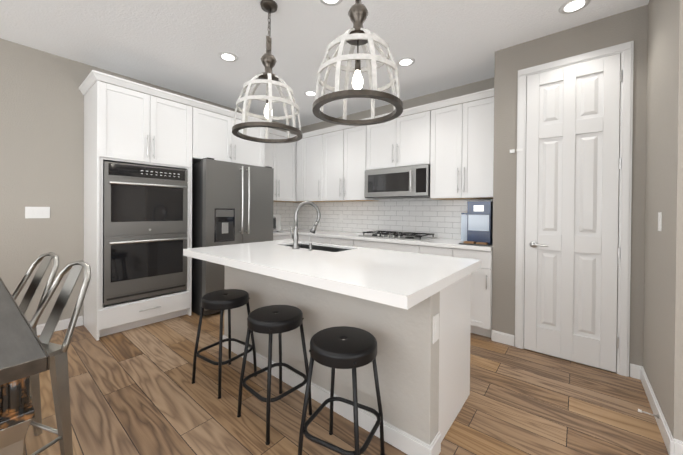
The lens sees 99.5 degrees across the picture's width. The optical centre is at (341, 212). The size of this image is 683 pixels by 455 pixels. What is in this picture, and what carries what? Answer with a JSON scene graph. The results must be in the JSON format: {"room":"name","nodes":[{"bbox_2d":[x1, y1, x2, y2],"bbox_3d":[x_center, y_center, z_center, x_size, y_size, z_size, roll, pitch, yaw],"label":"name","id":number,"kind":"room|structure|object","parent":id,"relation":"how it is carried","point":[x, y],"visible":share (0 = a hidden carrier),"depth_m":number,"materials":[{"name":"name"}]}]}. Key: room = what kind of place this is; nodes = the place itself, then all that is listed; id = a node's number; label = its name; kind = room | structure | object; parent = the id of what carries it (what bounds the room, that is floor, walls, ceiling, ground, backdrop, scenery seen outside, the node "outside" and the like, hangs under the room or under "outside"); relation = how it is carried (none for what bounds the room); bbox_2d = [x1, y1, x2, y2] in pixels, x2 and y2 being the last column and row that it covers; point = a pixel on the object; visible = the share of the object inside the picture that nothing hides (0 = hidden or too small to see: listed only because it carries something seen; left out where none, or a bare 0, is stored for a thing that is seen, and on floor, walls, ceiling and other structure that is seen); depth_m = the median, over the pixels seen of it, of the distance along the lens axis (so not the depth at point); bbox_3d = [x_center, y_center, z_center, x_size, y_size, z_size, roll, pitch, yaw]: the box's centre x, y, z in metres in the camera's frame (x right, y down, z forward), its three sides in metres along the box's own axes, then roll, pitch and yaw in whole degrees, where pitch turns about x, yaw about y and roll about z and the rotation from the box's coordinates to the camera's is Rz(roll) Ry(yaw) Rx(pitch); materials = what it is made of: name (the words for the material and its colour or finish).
{"room":"kitchen","nodes":[
{"label":"kitchen","id":0,"kind":"room"},
{"bbox_2d":[0,38,295,324],"bbox_3d":[-3.426,-0.194,2.465,0.120,2.835,8.240,1,0,39],"label":"wall","id":1,"kind":"structure","parent":0,"point":[40,130],"depth_m":2.89,"materials":[{"name":"grey paint"}]},
{"bbox_2d":[25,207,49,217],"bbox_3d":[-3.014,0.002,2.870,0.008,0.115,0.170,1,0,39],"label":"switch plate","id":2,"kind":"object","parent":1,"relation":"attached to","point":[37,212],"depth_m":2.87,"materials":[{"name":"white plastic"}]},
{"bbox_2d":[36,316,82,335],"bbox_3d":[-4.350,1.171,1.248,0.014,0.103,4.885,1,0,39],"label":"baseboard","id":3,"kind":"structure","parent":1,"relation":"attached to","point":[62,324],"depth_m":3.01,"materials":[{"name":"white wood"}]},
{"bbox_2d":[192,107,263,166],"bbox_3d":[-1.681,-0.957,4.018,0.596,0.610,1.008,1,0,39],"label":"upper cabinet","id":4,"kind":"object","parent":1,"relation":"attached to","point":[212,136],"depth_m":3.73,"materials":[{"name":"white wood"}]},
{"bbox_2d":[90,70,264,121],"bbox_3d":[-1.713,-1.294,3.488,0.070,0.068,1.998,1,0,39],"label":"crown molding","id":5,"kind":"structure","parent":4,"relation":"attached to","point":[91,79],"depth_m":3.16,"materials":[{"name":"white wood"}]},
{"bbox_2d":[268,128,295,137],"bbox_3d":[-1.048,-1.296,4.679,0.044,0.068,0.776,1,0,39],"label":"crown molding","id":6,"kind":"structure","parent":4,"relation":"attached to","point":[270,130],"depth_m":4.71,"materials":[{"name":"white wood"}]},
{"bbox_2d":[264,129,291,200],"bbox_3d":[-1.190,-0.728,4.822,0.346,1.070,0.815,1,0,39],"label":"upper cabinet","id":7,"kind":"object","parent":1,"relation":"attached to","point":[278,156],"depth_m":4.78,"materials":[{"name":"white wood"}]},
{"bbox_2d":[273,202,296,228],"bbox_3d":[-1.227,0.040,5.061,0.009,0.529,1.140,1,0,39],"label":"tile backsplash","id":8,"kind":"structure","parent":1,"relation":"attached to","point":[286,210],"depth_m":5.30,"materials":[{"name":"white tile"}]},
{"bbox_2d":[0,0,648,127],"bbox_3d":[-0.532,-1.605,0.105,7.560,0.060,8.240,1,0,39],"label":"ceiling","id":9,"kind":"structure","parent":0,"point":[177,45],"depth_m":2.63,"materials":[{"name":"white paint"}]},
{"bbox_2d":[218,52,237,61],"bbox_3d":[-1.164,-1.593,2.969,0.189,0.007,0.189,0,0,-6],"label":"recessed light","id":10,"kind":"object","parent":9,"relation":"in","point":[227,56],"depth_m":2.95,"materials":[{"name":"white"}]},
{"bbox_2d":[232,0,302,142],"bbox_3d":[-0.558,-1.088,2.216,0.522,0.997,0.522,1,0,39],"label":"pendant light","id":11,"kind":"object","parent":9,"relation":"hanging from","point":[268,77],"visible":1,"depth_m":2.17,"materials":[{"name":"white wood"}]},
{"bbox_2d":[304,90,314,95],"bbox_3d":[-0.410,-1.593,3.877,0.189,0.007,0.189,0,0,-6],"label":"recessed light","id":12,"kind":"object","parent":9,"relation":"in","point":[309,93],"depth_m":3.87,"materials":[{"name":"white"}]},
{"bbox_2d":[319,0,341,5],"bbox_3d":[-0.080,-1.580,2.123,0.189,0.007,0.189,0,0,-6],"label":"recessed light","id":13,"kind":"object","parent":9,"relation":"in","point":[326,2],"depth_m":2.17,"materials":[{"name":"white"}]},
{"bbox_2d":[312,0,402,125],"bbox_3d":[0.097,-1.080,1.682,0.522,0.997,0.522,1,0,39],"label":"pendant light","id":14,"kind":"object","parent":9,"relation":"hanging from","point":[357,34],"visible":1,"depth_m":1.63,"materials":[{"name":"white wood"}]},
{"bbox_2d":[397,57,414,66],"bbox_3d":[0.677,-1.579,3.042,0.189,0.007,0.189,0,0,-6],"label":"recessed light","id":15,"kind":"object","parent":9,"relation":"in","point":[406,61],"depth_m":3.03,"materials":[{"name":"white"}]},
{"bbox_2d":[559,0,590,13],"bbox_3d":[1.765,-1.565,2.193,0.189,0.007,0.189,0,0,-6],"label":"recessed light","id":16,"kind":"object","parent":9,"relation":"in","point":[570,6],"depth_m":2.19,"materials":[{"name":"white"}]},
{"bbox_2d":[25,311,668,454],"bbox_3d":[-0.555,1.290,0.122,7.560,0.060,8.240,1,0,39],"label":"floor","id":17,"kind":"structure","parent":0,"point":[134,391],"depth_m":1.86,"materials":[{"name":"brown wood"}]},
{"bbox_2d":[0,277,49,454],"bbox_3d":[-1.848,0.794,0.932,2.058,0.902,1.008,1,0,37],"label":"dining table","id":18,"kind":"object","parent":17,"relation":"on","point":[24,356],"visible":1,"depth_m":0.70,"materials":[{"name":"metal"}]},
{"bbox_2d":[12,252,58,435],"bbox_3d":[-1.903,0.744,1.573,0.434,0.992,0.535,1,0,17],"label":"metal chair","id":19,"kind":"object","parent":17,"relation":"on","point":[46,259],"visible":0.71,"depth_m":1.72,"materials":[{"name":"metal"}]},
{"bbox_2d":[24,260,90,454],"bbox_3d":[-1.462,0.750,1.291,0.434,0.992,0.535,1,0,17],"label":"metal chair","id":20,"kind":"object","parent":17,"relation":"on","point":[58,369],"visible":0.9,"depth_m":1.36,"materials":[{"name":"metal"}]},
{"bbox_2d":[84,80,191,340],"bbox_3d":[-2.272,-0.018,3.279,0.634,2.490,0.880,1,0,39],"label":"tall cabinet","id":21,"kind":"object","parent":17,"relation":"on","point":[124,125],"visible":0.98,"depth_m":3.00,"materials":[{"name":"white wood"}]},
{"bbox_2d":[79,73,94,94],"bbox_3d":[-2.579,-1.298,2.934,0.570,0.068,0.044,1,0,39],"label":"crown molding","id":22,"kind":"structure","parent":21,"relation":"attached to","point":[87,83],"depth_m":2.94,"materials":[{"name":"white wood"}]},
{"bbox_2d":[103,161,187,304],"bbox_3d":[-2.244,0.203,3.256,0.612,1.400,0.770,1,0,39],"label":"double wall oven","id":23,"kind":"object","parent":21,"relation":"in","point":[144,226],"visible":1,"depth_m":3.05,"materials":[{"name":"grey metal"}]},
{"bbox_2d":[192,289,256,398],"bbox_3d":[-0.865,0.928,2.156,0.332,0.635,0.332,1,0,32],"label":"bar stool","id":24,"kind":"object","parent":17,"relation":"on","point":[225,299],"visible":0.94,"depth_m":2.10,"materials":[{"name":"black metal"}]},
{"bbox_2d":[192,157,273,315],"bbox_3d":[-1.553,0.295,3.931,0.918,1.868,0.950,1,0,39],"label":"refrigerator","id":25,"kind":"object","parent":17,"relation":"on","point":[232,202],"visible":0.67,"depth_m":3.51,"materials":[{"name":"grey metal"}]},
{"bbox_2d":[237,305,311,444],"bbox_3d":[-0.408,0.934,1.783,0.346,0.635,0.347,1,0,39],"label":"bar stool","id":26,"kind":"object","parent":17,"relation":"on","point":[271,320],"visible":1,"depth_m":1.73,"materials":[{"name":"black metal"}]},
{"bbox_2d":[273,235,288,240],"bbox_3d":[-1.173,0.789,4.645,0.626,0.878,0.563,1,0,39],"label":"base cabinet","id":27,"kind":"object","parent":17,"relation":"on","point":[282,237],"depth_m":4.45,"materials":[{"name":"white wood"}]},
{"bbox_2d":[273,230,293,235],"bbox_3d":[-1.176,0.328,4.613,0.651,0.040,0.510,1,0,39],"label":"countertop","id":28,"kind":"structure","parent":27,"relation":"on","point":[275,233],"depth_m":4.48,"materials":[{"name":"white stone"}]},
{"bbox_2d":[273,215,280,231],"bbox_3d":[-1.242,0.172,4.620,0.427,0.269,0.420,1,0,39],"label":"toaster oven","id":29,"kind":"object","parent":28,"relation":"on","point":[277,223],"visible":0.35,"depth_m":4.62,"materials":[{"name":"silver metal"}]},
{"bbox_2d":[281,229,492,250],"bbox_3d":[0.297,0.342,4.165,3.502,0.040,0.649,1,0,39],"label":"countertop","id":30,"kind":"structure","parent":27,"relation":"on","point":[444,242],"depth_m":3.55,"materials":[{"name":"white stone"}]},
{"bbox_2d":[358,230,436,240],"bbox_3d":[0.730,0.299,3.837,0.895,0.056,0.510,1,0,39],"label":"gas cooktop","id":31,"kind":"object","parent":30,"relation":"in","point":[405,235],"visible":1,"depth_m":3.74,"materials":[{"name":"silver metal"}]},
{"bbox_2d":[459,201,492,245],"bbox_3d":[1.500,0.108,3.186,0.327,0.458,0.515,1,0,39],"label":"ice maker","id":32,"kind":"object","parent":30,"relation":"on","point":[477,223],"visible":0.96,"depth_m":3.07,"materials":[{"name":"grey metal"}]},
{"bbox_2d":[298,235,312,241],"bbox_3d":[-0.393,0.795,4.747,0.407,0.878,0.621,1,0,39],"label":"base cabinet","id":33,"kind":"object","parent":17,"relation":"on","point":[301,237],"depth_m":4.48,"materials":[{"name":"white wood"}]},
{"bbox_2d":[222,266,440,454],"bbox_3d":[-0.290,0.810,2.104,2.003,0.880,0.134,1,0,39],"label":"wall","id":34,"kind":"structure","parent":17,"relation":"on","point":[407,359],"depth_m":1.67,"materials":[{"name":"paint"}]},
{"bbox_2d":[433,313,438,343],"bbox_3d":[0.485,0.592,1.481,0.008,0.135,0.076,1,0,39],"label":"outlet","id":35,"kind":"object","parent":34,"relation":"attached to","point":[435,327],"visible":1,"depth_m":1.47,"materials":[{"name":"white plastic"}]},
{"bbox_2d":[313,236,356,246],"bbox_3d":[0.037,0.800,4.395,0.965,0.878,0.621,1,0,39],"label":"base cabinet","id":36,"kind":"object","parent":17,"relation":"on","point":[337,241],"depth_m":4.09,"materials":[{"name":"white wood"}]},
{"bbox_2d":[298,326,384,454],"bbox_3d":[0.008,0.939,1.431,0.332,0.635,0.332,1,0,28],"label":"bar stool","id":37,"kind":"object","parent":17,"relation":"on","point":[344,347],"visible":1,"depth_m":1.36,"materials":[{"name":"black"}]},
{"bbox_2d":[357,240,424,253],"bbox_3d":[0.719,0.809,3.839,1.065,0.878,0.621,1,0,39],"label":"base cabinet","id":38,"kind":"object","parent":17,"relation":"on","point":[360,243],"depth_m":3.52,"materials":[{"name":"white wood"}]},
{"bbox_2d":[425,246,460,257],"bbox_3d":[1.229,0.815,3.423,0.500,0.878,0.621,1,0,39],"label":"base cabinet","id":39,"kind":"object","parent":17,"relation":"on","point":[442,251],"depth_m":3.13,"materials":[{"name":"white wood"}]},
{"bbox_2d":[438,274,470,441],"bbox_3d":[0.506,0.817,1.929,0.509,0.880,0.598,1,0,39],"label":"base cabinet","id":40,"kind":"object","parent":17,"relation":"on","point":[454,344],"visible":0.04,"depth_m":1.67,"materials":[{"name":"white wood"}]},
{"bbox_2d":[183,239,480,309],"bbox_3d":[-0.181,0.342,2.199,2.035,0.053,1.110,1,0,39],"label":"countertop","id":41,"kind":"structure","parent":40,"relation":"on","point":[404,280],"depth_m":1.72,"materials":[{"name":"white stone"}]},
{"bbox_2d":[290,201,320,248],"bbox_3d":[-0.325,0.106,2.557,0.154,0.412,0.262,1,0,39],"label":"faucet","id":42,"kind":"object","parent":41,"relation":"on","point":[295,237],"visible":1,"depth_m":2.49,"materials":[{"name":"silver metal"}]},
{"bbox_2d":[285,244,351,251],"bbox_3d":[-0.237,0.453,2.650,0.732,0.249,0.312,1,0,39],"label":"sink basin","id":43,"kind":"object","parent":41,"relation":"in","point":[323,248],"visible":0.02,"depth_m":2.80,"materials":[{"name":"silver metal"}]},
{"bbox_2d":[461,249,492,337],"bbox_3d":[1.492,0.818,3.208,0.431,0.878,0.621,1,0,39],"label":"base cabinet","id":44,"kind":"object","parent":17,"relation":"on","point":[481,301],"depth_m":2.90,"materials":[{"name":"white wood"}]},
{"bbox_2d":[297,78,491,238],"bbox_3d":[0.594,-0.174,4.425,3.630,2.835,0.120,1,0,39],"label":"wall","id":45,"kind":"structure","parent":0,"point":[486,84],"depth_m":3.95,"materials":[{"name":"grey paint"}]},
{"bbox_2d":[292,138,303,200],"bbox_3d":[-0.624,-0.725,5.075,0.250,1.070,0.406,1,0,39],"label":"upper cabinet","id":46,"kind":"object","parent":45,"relation":"attached to","point":[298,146],"depth_m":4.99,"materials":[{"name":"white wood"}]},
{"bbox_2d":[304,133,327,200],"bbox_3d":[-0.346,-0.722,4.886,0.539,1.070,0.346,1,0,39],"label":"upper cabinet","id":47,"kind":"object","parent":45,"relation":"attached to","point":[315,147],"depth_m":4.74,"materials":[{"name":"white wood"}]},
{"bbox_2d":[324,125,378,200],"bbox_3d":[0.129,-0.716,4.499,0.985,1.070,0.346,1,0,39],"label":"upper cabinet","id":48,"kind":"object","parent":45,"relation":"attached to","point":[349,150],"depth_m":4.31,"materials":[{"name":"white wood"}]},
{"bbox_2d":[297,198,492,238],"bbox_3d":[0.505,0.057,4.415,3.509,0.529,0.008,1,0,39],"label":"tile backsplash","id":49,"kind":"structure","parent":45,"relation":"attached to","point":[439,218],"depth_m":4.21,"materials":[{"name":"white tile"}]},
{"bbox_2d":[372,110,431,169],"bbox_3d":[0.824,-0.917,3.932,0.925,0.650,0.346,1,0,39],"label":"upper cabinet","id":50,"kind":"object","parent":45,"relation":"attached to","point":[403,141],"depth_m":3.74,"materials":[{"name":"white wood"}]},
{"bbox_2d":[364,164,429,198],"bbox_3d":[0.788,-0.390,3.897,0.919,0.385,0.445,1,0,39],"label":"over-the-range microwave","id":51,"kind":"object","parent":50,"relation":"attached to","point":[401,182],"visible":0.94,"depth_m":3.73,"materials":[{"name":"grey metal"}]},
{"bbox_2d":[302,88,493,137],"bbox_3d":[0.417,-1.281,4.013,3.156,0.068,0.044,1,0,39],"label":"crown molding","id":52,"kind":"structure","parent":50,"relation":"attached to","point":[490,92],"depth_m":3.48,"materials":[{"name":"white wood"}]},
{"bbox_2d":[430,97,493,199],"bbox_3d":[1.446,-0.699,3.424,0.806,1.070,0.346,1,0,39],"label":"upper cabinet","id":53,"kind":"object","parent":45,"relation":"attached to","point":[452,147],"depth_m":3.26,"materials":[{"name":"white wood"}]},
{"bbox_2d":[492,6,643,375],"bbox_3d":[1.977,-0.152,2.522,1.160,2.835,0.120,1,0,39],"label":"wall","id":54,"kind":"structure","parent":0,"point":[627,26],"depth_m":2.66,"materials":[{"name":"grey paint"}]},
{"bbox_2d":[510,148,522,152],"bbox_3d":[1.634,-0.578,2.705,0.110,0.030,0.029,1,0,39],"label":"switch","id":55,"kind":"object","parent":54,"relation":"attached to","point":[512,151],"visible":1,"depth_m":2.72,"materials":[{"name":"white plastic"}]},
{"bbox_2d":[524,53,621,371],"bbox_3d":[1.918,0.004,2.439,0.629,2.499,0.074,1,0,39],"label":"pantry door","id":56,"kind":"structure","parent":54,"relation":"in","point":[572,248],"depth_m":2.44,"materials":[{"name":"white wood"}]},
{"bbox_2d":[515,41,633,376],"bbox_3d":[1.932,-0.028,2.465,0.765,2.584,0.023,1,0,39],"label":"door frame","id":57,"kind":"structure","parent":54,"relation":"attached to","point":[626,50],"depth_m":2.26,"materials":[{"name":"white wood"}]},
{"bbox_2d":[640,0,667,414],"bbox_3d":[2.092,-0.147,1.841,0.120,2.835,0.750,1,0,39],"label":"wall","id":58,"kind":"structure","parent":0,"point":[655,200],"depth_m":1.93,"materials":[{"name":"grey paint"}]},
{"bbox_2d":[637,365,671,445],"bbox_3d":[1.996,1.217,1.854,0.023,0.103,0.890,1,0,39],"label":"baseboard","id":59,"kind":"structure","parent":58,"relation":"attached to","point":[662,424],"depth_m":1.82,"materials":[{"name":"white wood"}]},
{"bbox_2d":[638,409,658,418],"bbox_3d":[1.829,1.199,1.726,0.085,0.021,0.022,1,0,39],"label":"door stop","id":60,"kind":"object","parent":59,"relation":"attached to","point":[641,411],"visible":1,"depth_m":1.72,"materials":[{"name":"silver metal"}]},
{"bbox_2d":[658,212,661,230],"bbox_3d":[1.955,0.057,1.778,0.008,0.115,0.070,1,0,39],"label":"switch plate","id":61,"kind":"object","parent":58,"relation":"attached to","point":[659,213],"depth_m":1.76,"materials":[{"name":"white plastic"}]},
{"bbox_2d":[664,0,682,440],"bbox_3d":[2.837,-0.134,0.659,2.770,2.835,0.120,1,0,39],"label":"wall","id":62,"kind":"structure","parent":0,"point":[673,219],"depth_m":1.52,"materials":[{"name":"grey paint"}]},
{"bbox_2d":[666,434,682,454],"bbox_3d":[2.767,1.230,0.629,2.754,0.103,0.014,1,0,39],"label":"baseboard","id":63,"kind":"structure","parent":62,"relation":"attached to","point":[674,446],"depth_m":1.49,"materials":[{"name":"white wood"}]}
]}

